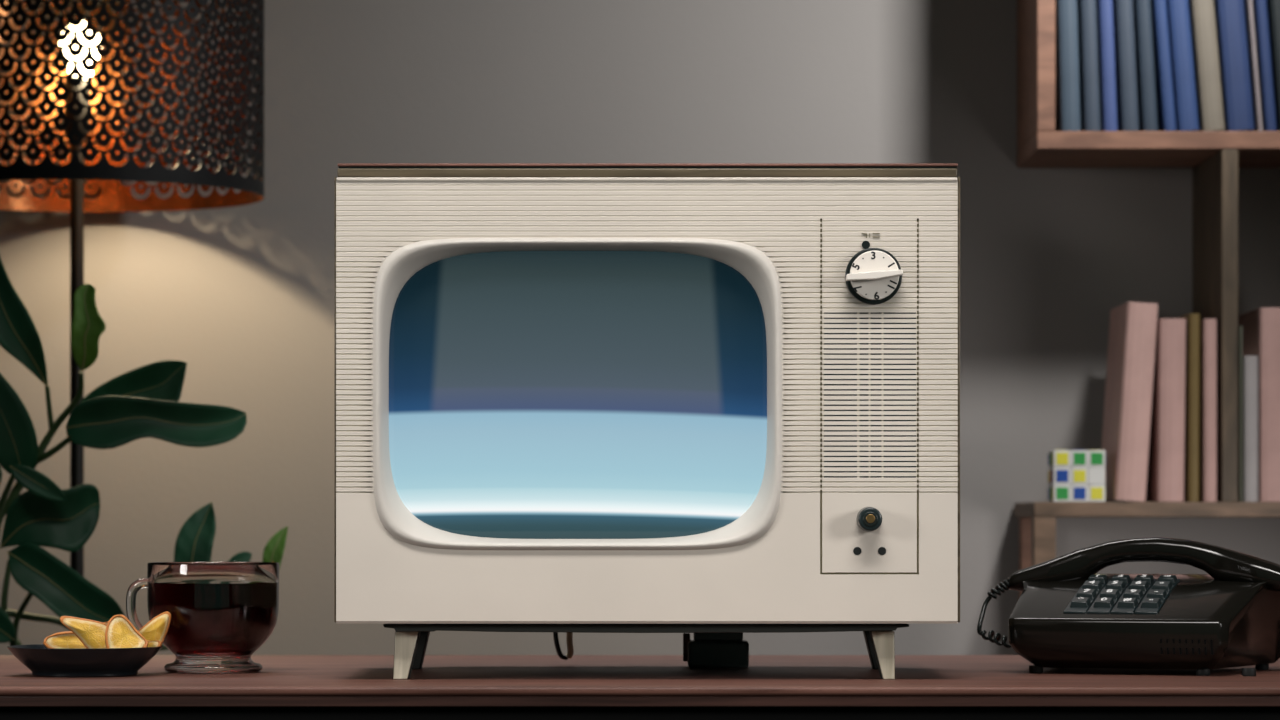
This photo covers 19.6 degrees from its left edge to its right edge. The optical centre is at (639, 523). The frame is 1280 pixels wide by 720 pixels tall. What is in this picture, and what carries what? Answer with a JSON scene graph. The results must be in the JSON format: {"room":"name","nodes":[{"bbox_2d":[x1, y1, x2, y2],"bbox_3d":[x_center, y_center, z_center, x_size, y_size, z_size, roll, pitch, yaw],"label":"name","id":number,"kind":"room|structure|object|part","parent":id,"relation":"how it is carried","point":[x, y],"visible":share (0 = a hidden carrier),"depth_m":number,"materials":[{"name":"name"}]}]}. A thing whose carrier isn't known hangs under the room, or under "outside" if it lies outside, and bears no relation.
{"room":"living room","nodes":[
{"label":"living room","id":0,"kind":"room"},
{"bbox_2d":[0,0,1279,654],"bbox_3d":[0.000,-0.723,4.585,5.200,3.200,0.100,0,0,0],"label":"wall","id":1,"kind":"structure","parent":0,"point":[243,296],"depth_m":4.54,"materials":[{"name":"paint"}]},
{"bbox_2d":[1063,579,1179,613],"bbox_3d":[0.412,0.064,3.160,0.081,0.032,0.093,0,0,20],"label":"keypad","id":2,"kind":"object","parent":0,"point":[1080,596],"depth_m":3.14,"materials":[{"name":"black plastic"}]},
{"bbox_3d":[0.000,0.927,1.717,5.400,0.100,5.835,0,0,0],"label":"floor","id":3,"kind":"structure","parent":0,"visible":0},
{"bbox_2d":[0,0,263,576],"bbox_3d":[-0.654,0.111,4.300,0.448,1.533,0.448,0,0,0],"label":"floor lamp","id":4,"kind":"object","parent":3,"relation":"on","point":[81,47],"visible":1,"depth_m":4.18,"materials":[{"name":"black metal"}]},
{"bbox_2d":[64,77,89,138],"bbox_3d":[-0.654,-0.483,4.300,0.030,0.070,0.030,0,0,0],"label":"socket","id":5,"kind":"object","parent":4,"relation":"attached to","point":[75,88],"depth_m":4.29,"materials":[{"name":"black metal"}]},
{"bbox_3d":[-0.650,-0.550,4.300,0.049,0.070,0.049,0,0,0],"label":"bulb","id":6,"kind":"part","parent":4,"relation":"part of","materials":[{"name":"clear glass"}]},
{"bbox_3d":[-0.654,-0.518,4.300,0.433,0.275,0.433,0,0,0],"label":"lamp shade","id":7,"kind":"part","parent":4,"relation":"part of","materials":[{"name":"black paint"}]},
{"bbox_2d":[0,258,287,650],"bbox_3d":[-0.619,0.278,3.961,0.408,1.198,0.284,0,0,18],"label":"potted plant","id":8,"kind":"object","parent":3,"relation":"on","point":[141,402],"visible":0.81,"depth_m":3.94,"materials":[{"name":"green plant"}]},
{"bbox_3d":[-0.685,-0.007,3.959,0.013,0.095,0.056,0,0,-36],"label":"stem","id":9,"kind":"part","parent":8,"relation":"part of","materials":[{"name":"green plant"}]},
{"bbox_3d":[-0.666,0.338,3.987,0.043,0.599,0.020,0,0,-41],"label":"stem","id":10,"kind":"part","parent":8,"relation":"part of","materials":[{"name":"green plant"}]},
{"bbox_3d":[-0.657,0.092,3.963,0.053,0.079,0.011,0,0,39],"label":"stem","id":11,"kind":"part","parent":8,"relation":"part of","materials":[{"name":"green plant"}]},
{"bbox_3d":[-0.584,0.093,3.994,0.204,0.098,0.032,0,0,-15],"label":"stem","id":12,"kind":"part","parent":8,"relation":"part of","materials":[{"name":"green plant"}]},
{"bbox_3d":[-0.650,0.237,3.963,0.113,0.801,0.049,0,0,0],"label":"stem","id":13,"kind":"part","parent":8,"relation":"part of","materials":[{"name":"green plant"}]},
{"bbox_3d":[-0.635,-0.125,3.976,0.008,0.048,0.016,0,0,23],"label":"stem","id":14,"kind":"part","parent":8,"relation":"part of","materials":[{"name":"green plant"}]},
{"bbox_3d":[-0.629,-0.079,3.960,0.064,0.032,0.008,0,0,41],"label":"stem","id":15,"kind":"part","parent":8,"relation":"part of","materials":[{"name":"green plant"}]},
{"bbox_3d":[-0.475,0.097,4.018,0.137,0.085,0.011,0,0,-14],"label":"stem","id":16,"kind":"part","parent":8,"relation":"part of","materials":[{"name":"green plant"}]},
{"bbox_2d":[0,655,1279,719],"bbox_3d":[0.000,0.502,3.237,2.000,0.750,0.699,0,0,0],"label":"wooden table","id":17,"kind":"object","parent":3,"relation":"on","point":[287,687],"visible":1,"depth_m":2.90,"materials":[{"name":"brown wood"}]},
{"bbox_2d":[7,644,162,676],"bbox_3d":[-0.466,0.115,3.105,0.130,0.025,0.130,0,0,0],"label":"shallow bowl","id":18,"kind":"object","parent":17,"relation":"on","point":[42,661],"visible":0.92,"depth_m":3.06,"materials":[{"name":"black ceramic"}]},
{"bbox_2d":[43,631,86,648],"bbox_3d":[-0.482,0.100,3.128,0.046,0.019,0.010,0,0,0],"label":"slice","id":19,"kind":"object","parent":18,"relation":"in","point":[66,639],"visible":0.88,"depth_m":3.13,"materials":[{"name":"yellow food"}]},
{"bbox_2d":[60,616,106,648],"bbox_3d":[-0.463,0.095,3.111,0.050,0.035,0.011,0,0,0],"label":"slice","id":20,"kind":"object","parent":18,"relation":"in","point":[91,633],"visible":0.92,"depth_m":3.11,"materials":[{"name":"yellow food"}]},
{"bbox_2d":[105,614,147,647],"bbox_3d":[-0.429,0.094,3.094,0.036,0.036,0.010,0,0,6],"label":"slice","id":21,"kind":"object","parent":18,"relation":"in","point":[120,632],"visible":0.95,"depth_m":3.09,"materials":[{"name":"yellow food"}]},
{"bbox_2d":[147,640,161,646],"bbox_3d":[-0.419,0.104,3.098,0.037,0.013,0.007,0,0,-3],"label":"slice","id":22,"kind":"object","parent":18,"relation":"in","point":[155,643],"visible":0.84,"depth_m":3.10,"materials":[{"name":"yellow food"}]},
{"bbox_2d":[138,611,170,642],"bbox_3d":[-0.411,0.091,3.119,0.032,0.034,0.009,0,0,0],"label":"slice","id":23,"kind":"object","parent":18,"relation":"in","point":[157,628],"visible":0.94,"depth_m":3.12,"materials":[{"name":"yellow food"}]},
{"bbox_2d":[126,562,278,672],"bbox_3d":[-0.366,0.080,3.170,0.113,0.094,0.112,0,0,29],"label":"glass mug","id":24,"kind":"object","parent":17,"relation":"on","point":[222,613],"visible":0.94,"depth_m":3.13,"materials":[{"name":"clear glass"}]},
{"bbox_3d":[-0.427,0.073,3.160,0.026,0.054,0.009,0,0,-33],"label":"handle","id":25,"kind":"part","parent":24,"relation":"part of","materials":[{"name":"clear glass"}]},
{"bbox_2d":[334,163,959,679],"bbox_3d":[0.006,-0.083,3.189,0.508,0.419,0.421,0,0,0],"label":"television","id":26,"kind":"object","parent":17,"relation":"on","point":[571,398],"visible":1,"depth_m":3.00,"materials":[{"name":"beige plastic"}]},
{"bbox_3d":[-0.247,-0.101,3.143,0.002,0.362,0.283,0,0,0],"label":"panel","id":27,"kind":"part","parent":26,"relation":"part of","materials":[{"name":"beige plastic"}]},
{"bbox_3d":[-0.191,0.107,3.034,0.021,0.040,0.032,0,0,0],"label":"leg","id":28,"kind":"part","parent":26,"relation":"part of","materials":[{"name":"paint"}]},
{"bbox_3d":[-0.192,0.106,3.245,0.019,0.043,0.030,0,0,0],"label":"leg","id":29,"kind":"part","parent":26,"relation":"part of","materials":[{"name":"black metal"}]},
{"bbox_3d":[0.005,0.085,3.142,0.428,0.007,0.267,0,0,0],"label":"plate","id":30,"kind":"part","parent":26,"relation":"part of","materials":[{"name":"black metal"}]},
{"bbox_3d":[0.006,-0.152,3.001,0.504,0.253,0.003,0,0,0],"label":"ribbed panel","id":31,"kind":"part","parent":26,"relation":"part of","materials":[{"name":"beige plastic"}]},
{"bbox_3d":[0.006,0.028,3.000,0.504,0.106,0.001,0,0,0],"label":"panel","id":32,"kind":"part","parent":26,"relation":"part of","materials":[{"name":"beige plastic"}]},
{"bbox_3d":[0.006,-0.285,3.142,0.503,0.007,0.286,0,0,0],"label":"rail","id":33,"kind":"part","parent":26,"relation":"part of","materials":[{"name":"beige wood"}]},
{"bbox_2d":[853,547,860,554],"bbox_3d":[0.176,0.022,3.001,0.007,0.007,0.003,0,0,0],"label":"socket","id":34,"kind":"object","parent":26,"relation":"attached to","point":[856,550],"depth_m":3.00,"materials":[{"name":"black plastic"}]},
{"bbox_3d":[0.186,-0.004,2.991,0.020,0.020,0.020,0,0,0],"label":"volume knob","id":35,"kind":"part","parent":26,"relation":"part of","materials":[{"name":"black plastic"}]},
{"bbox_2d":[824,312,915,477],"bbox_3d":[0.186,-0.104,3.000,0.075,0.134,0.002,0,0,0],"label":"speaker grille","id":36,"kind":"object","parent":26,"relation":"attached to","point":[870,357],"depth_m":3.00,"materials":[{"name":"beige plastic"}]},
{"bbox_3d":[0.203,0.106,3.245,0.018,0.043,0.030,0,0,0],"label":"leg","id":37,"kind":"part","parent":26,"relation":"part of","materials":[{"name":"beige plastic"}]},
{"bbox_2d":[878,547,885,554],"bbox_3d":[0.196,0.022,3.001,0.007,0.007,0.003,0,0,0],"label":"socket","id":38,"kind":"object","parent":26,"relation":"attached to","point":[881,550],"depth_m":3.00,"materials":[{"name":"black plastic"}]},
{"bbox_3d":[0.198,0.107,3.034,0.020,0.040,0.032,0,0,0],"label":"leg","id":39,"kind":"part","parent":26,"relation":"part of","materials":[{"name":"paint"}]},
{"bbox_3d":[0.259,-0.101,3.143,0.002,0.362,0.283,0,0,0],"label":"panel","id":40,"kind":"part","parent":26,"relation":"part of","materials":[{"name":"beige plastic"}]},
{"bbox_2d":[683,633,748,667],"bbox_3d":[0.067,0.111,3.282,0.058,0.032,0.040,0,0,0],"label":"power adapter","id":41,"kind":"object","parent":17,"relation":"on","point":[707,650],"visible":0.94,"depth_m":3.26,"materials":[{"name":"black plastic"}]},
{"bbox_3d":[0.069,0.099,3.282,0.043,0.008,0.034,0,0,0],"label":"lid","id":42,"kind":"part","parent":41,"relation":"part of","materials":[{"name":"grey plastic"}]},
{"bbox_2d":[977,537,1279,675],"bbox_3d":[0.430,0.069,3.195,0.279,0.116,0.206,0,0,20],"label":"telephone","id":43,"kind":"object","parent":17,"relation":"on","point":[1066,614],"visible":1,"depth_m":3.14,"materials":[{"name":"black plastic"}]},
{"bbox_3d":[0.314,0.075,3.222,0.040,0.064,0.046,0,0,0],"label":"coiled cord","id":44,"kind":"part","parent":43,"relation":"part of","materials":[{"name":"black plastic"}]},
{"bbox_2d":[1014,0,1279,596],"bbox_3d":[0.682,0.000,4.415,0.449,1.754,0.231,0,0,0],"label":"bookshelf","id":45,"kind":"object","parent":3,"relation":"on","point":[1215,158],"visible":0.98,"depth_m":4.30,"materials":[{"name":"brown wood"}]},
{"bbox_3d":[0.472,0.434,4.500,0.021,0.885,0.030,0,0,0],"label":"post","id":46,"kind":"part","parent":45,"relation":"part of","materials":[{"name":"brown wood"}]},
{"bbox_3d":[0.472,-0.657,4.415,0.022,0.400,0.231,0,0,0],"label":"panel","id":47,"kind":"part","parent":45,"relation":"part of","materials":[{"name":"brown wood"}]},
{"bbox_3d":[0.471,0.434,4.315,0.026,0.885,0.030,0,0,0],"label":"post","id":48,"kind":"part","parent":45,"relation":"part of","materials":[{"name":"brown wood"}]},
{"bbox_2d":[1055,0,1080,130],"bbox_3d":[0.498,-0.585,4.387,0.024,0.255,0.164,-2,0,0],"label":"book","id":49,"kind":"object","parent":45,"relation":"on","point":[1067,85],"visible":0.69,"depth_m":4.31,"materials":[{"name":"paper"}]},
{"bbox_2d":[1048,450,1105,501],"bbox_3d":[0.511,-0.056,4.334,0.061,0.061,0.061,0,0,0],"label":"cube","id":50,"kind":"object","parent":45,"relation":"on","point":[1073,475],"visible":0.98,"depth_m":4.30,"materials":[{"name":"white plastic"}]},
{"bbox_2d":[1077,0,1100,130],"bbox_3d":[0.523,-0.589,4.387,0.028,0.264,0.164,0,0,0],"label":"book","id":51,"kind":"object","parent":45,"relation":"on","point":[1086,9],"visible":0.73,"depth_m":4.31,"materials":[{"name":"paper"}]},
{"bbox_2d":[1096,0,1117,130],"bbox_3d":[0.543,-0.593,4.387,0.027,0.271,0.164,0,0,0],"label":"book","id":52,"kind":"object","parent":45,"relation":"on","point":[1105,22],"visible":0.6,"depth_m":4.31,"materials":[{"name":"paper"}]},
{"bbox_2d":[1113,0,1138,130],"bbox_3d":[0.565,-0.585,4.387,0.033,0.256,0.164,0,0,0],"label":"book","id":53,"kind":"object","parent":45,"relation":"on","point":[1123,16],"visible":0.7,"depth_m":4.31,"materials":[{"name":"paper"}]},
{"bbox_2d":[1101,302,1157,501],"bbox_3d":[0.578,-0.142,4.387,0.050,0.233,0.164,0,0,0],"label":"book","id":54,"kind":"object","parent":45,"relation":"on","point":[1132,325],"visible":0.88,"depth_m":4.31,"materials":[{"name":"paper"}]},
{"bbox_2d":[1133,0,1157,130],"bbox_3d":[0.587,-0.589,4.387,0.033,0.264,0.164,0,0,0],"label":"book","id":55,"kind":"object","parent":45,"relation":"on","point":[1144,51],"visible":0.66,"depth_m":4.31,"materials":[{"name":"paper"}]},
{"bbox_2d":[1151,0,1176,130],"bbox_3d":[0.607,-0.593,4.387,0.037,0.271,0.164,0,0,0],"label":"book","id":56,"kind":"object","parent":45,"relation":"on","point":[1166,117],"visible":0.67,"depth_m":4.31,"materials":[{"name":"paper"}]},
{"bbox_2d":[1145,318,1185,501],"bbox_3d":[0.619,-0.133,4.387,0.031,0.213,0.164,1,0,0],"label":"book","id":57,"kind":"object","parent":45,"relation":"on","point":[1165,472],"visible":0.73,"depth_m":4.31,"materials":[{"name":"paper"}]},
{"bbox_2d":[1166,0,1198,130],"bbox_3d":[0.629,-0.585,4.387,0.045,0.256,0.164,0,0,0],"label":"book","id":58,"kind":"object","parent":45,"relation":"on","point":[1185,101],"visible":0.61,"depth_m":4.31,"materials":[{"name":"paper"}]},
{"bbox_2d":[1176,313,1199,501],"bbox_3d":[0.645,-0.135,4.387,0.014,0.219,0.164,0,0,0],"label":"book","id":59,"kind":"object","parent":45,"relation":"on","point":[1192,372],"visible":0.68,"depth_m":4.31,"materials":[{"name":"paper"}]},
{"bbox_2d":[1188,0,1224,130],"bbox_3d":[0.657,-0.589,4.387,0.048,0.264,0.164,0,0,0],"label":"book","id":60,"kind":"object","parent":45,"relation":"on","point":[1201,12],"visible":0.66,"depth_m":4.31,"materials":[{"name":"paper"}]},
{"bbox_2d":[1199,319,1216,501],"bbox_3d":[0.664,-0.132,4.387,0.016,0.213,0.164,0,0,0],"label":"book","id":61,"kind":"object","parent":45,"relation":"on","point":[1208,327],"visible":0.66,"depth_m":4.31,"materials":[{"name":"paper"}]},
{"bbox_2d":[1214,0,1253,130],"bbox_3d":[0.689,-0.593,4.387,0.053,0.273,0.164,0,0,0],"label":"book","id":62,"kind":"object","parent":45,"relation":"on","point":[1229,14],"visible":0.62,"depth_m":4.31,"materials":[{"name":"paper"}]},
{"bbox_2d":[1238,326,1241,501],"bbox_3d":[0.700,-0.128,4.387,0.004,0.205,0.164,0,0,0],"label":"book","id":63,"kind":"object","parent":45,"relation":"on","point":[1239,327],"visible":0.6,"depth_m":4.31,"materials":[{"name":"fabric"}]},
{"bbox_2d":[1242,356,1257,501],"bbox_3d":[0.712,-0.111,4.387,0.017,0.170,0.164,0,0,0],"label":"book","id":64,"kind":"object","parent":45,"relation":"on","point":[1249,363],"visible":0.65,"depth_m":4.31,"materials":[{"name":"paper"}]},
{"bbox_2d":[1244,0,1262,130],"bbox_3d":[0.712,-0.584,4.387,0.027,0.255,0.164,0,0,0],"label":"book","id":65,"kind":"object","parent":45,"relation":"on","point":[1248,4],"visible":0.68,"depth_m":4.31,"materials":[{"name":"paper"}]},
{"bbox_2d":[1238,308,1279,501],"bbox_3d":[0.738,-0.139,4.387,0.031,0.226,0.164,0,0,0],"label":"book","id":66,"kind":"object","parent":45,"relation":"on","point":[1260,326],"visible":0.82,"depth_m":4.31,"materials":[{"name":"paper"}]},
{"bbox_2d":[1252,0,1276,130],"bbox_3d":[0.725,-0.589,4.387,0.034,0.263,0.164,0,0,0],"label":"book","id":67,"kind":"object","parent":45,"relation":"on","point":[1260,12],"visible":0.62,"depth_m":4.31,"materials":[{"name":"paper"}]},
{"bbox_2d":[1267,0,1279,130],"bbox_3d":[0.744,-0.593,4.387,0.041,0.272,0.164,0,0,0],"label":"book","id":68,"kind":"object","parent":45,"relation":"on","point":[1273,6],"visible":0.21,"depth_m":4.31,"materials":[{"name":"paper"}]}
]}

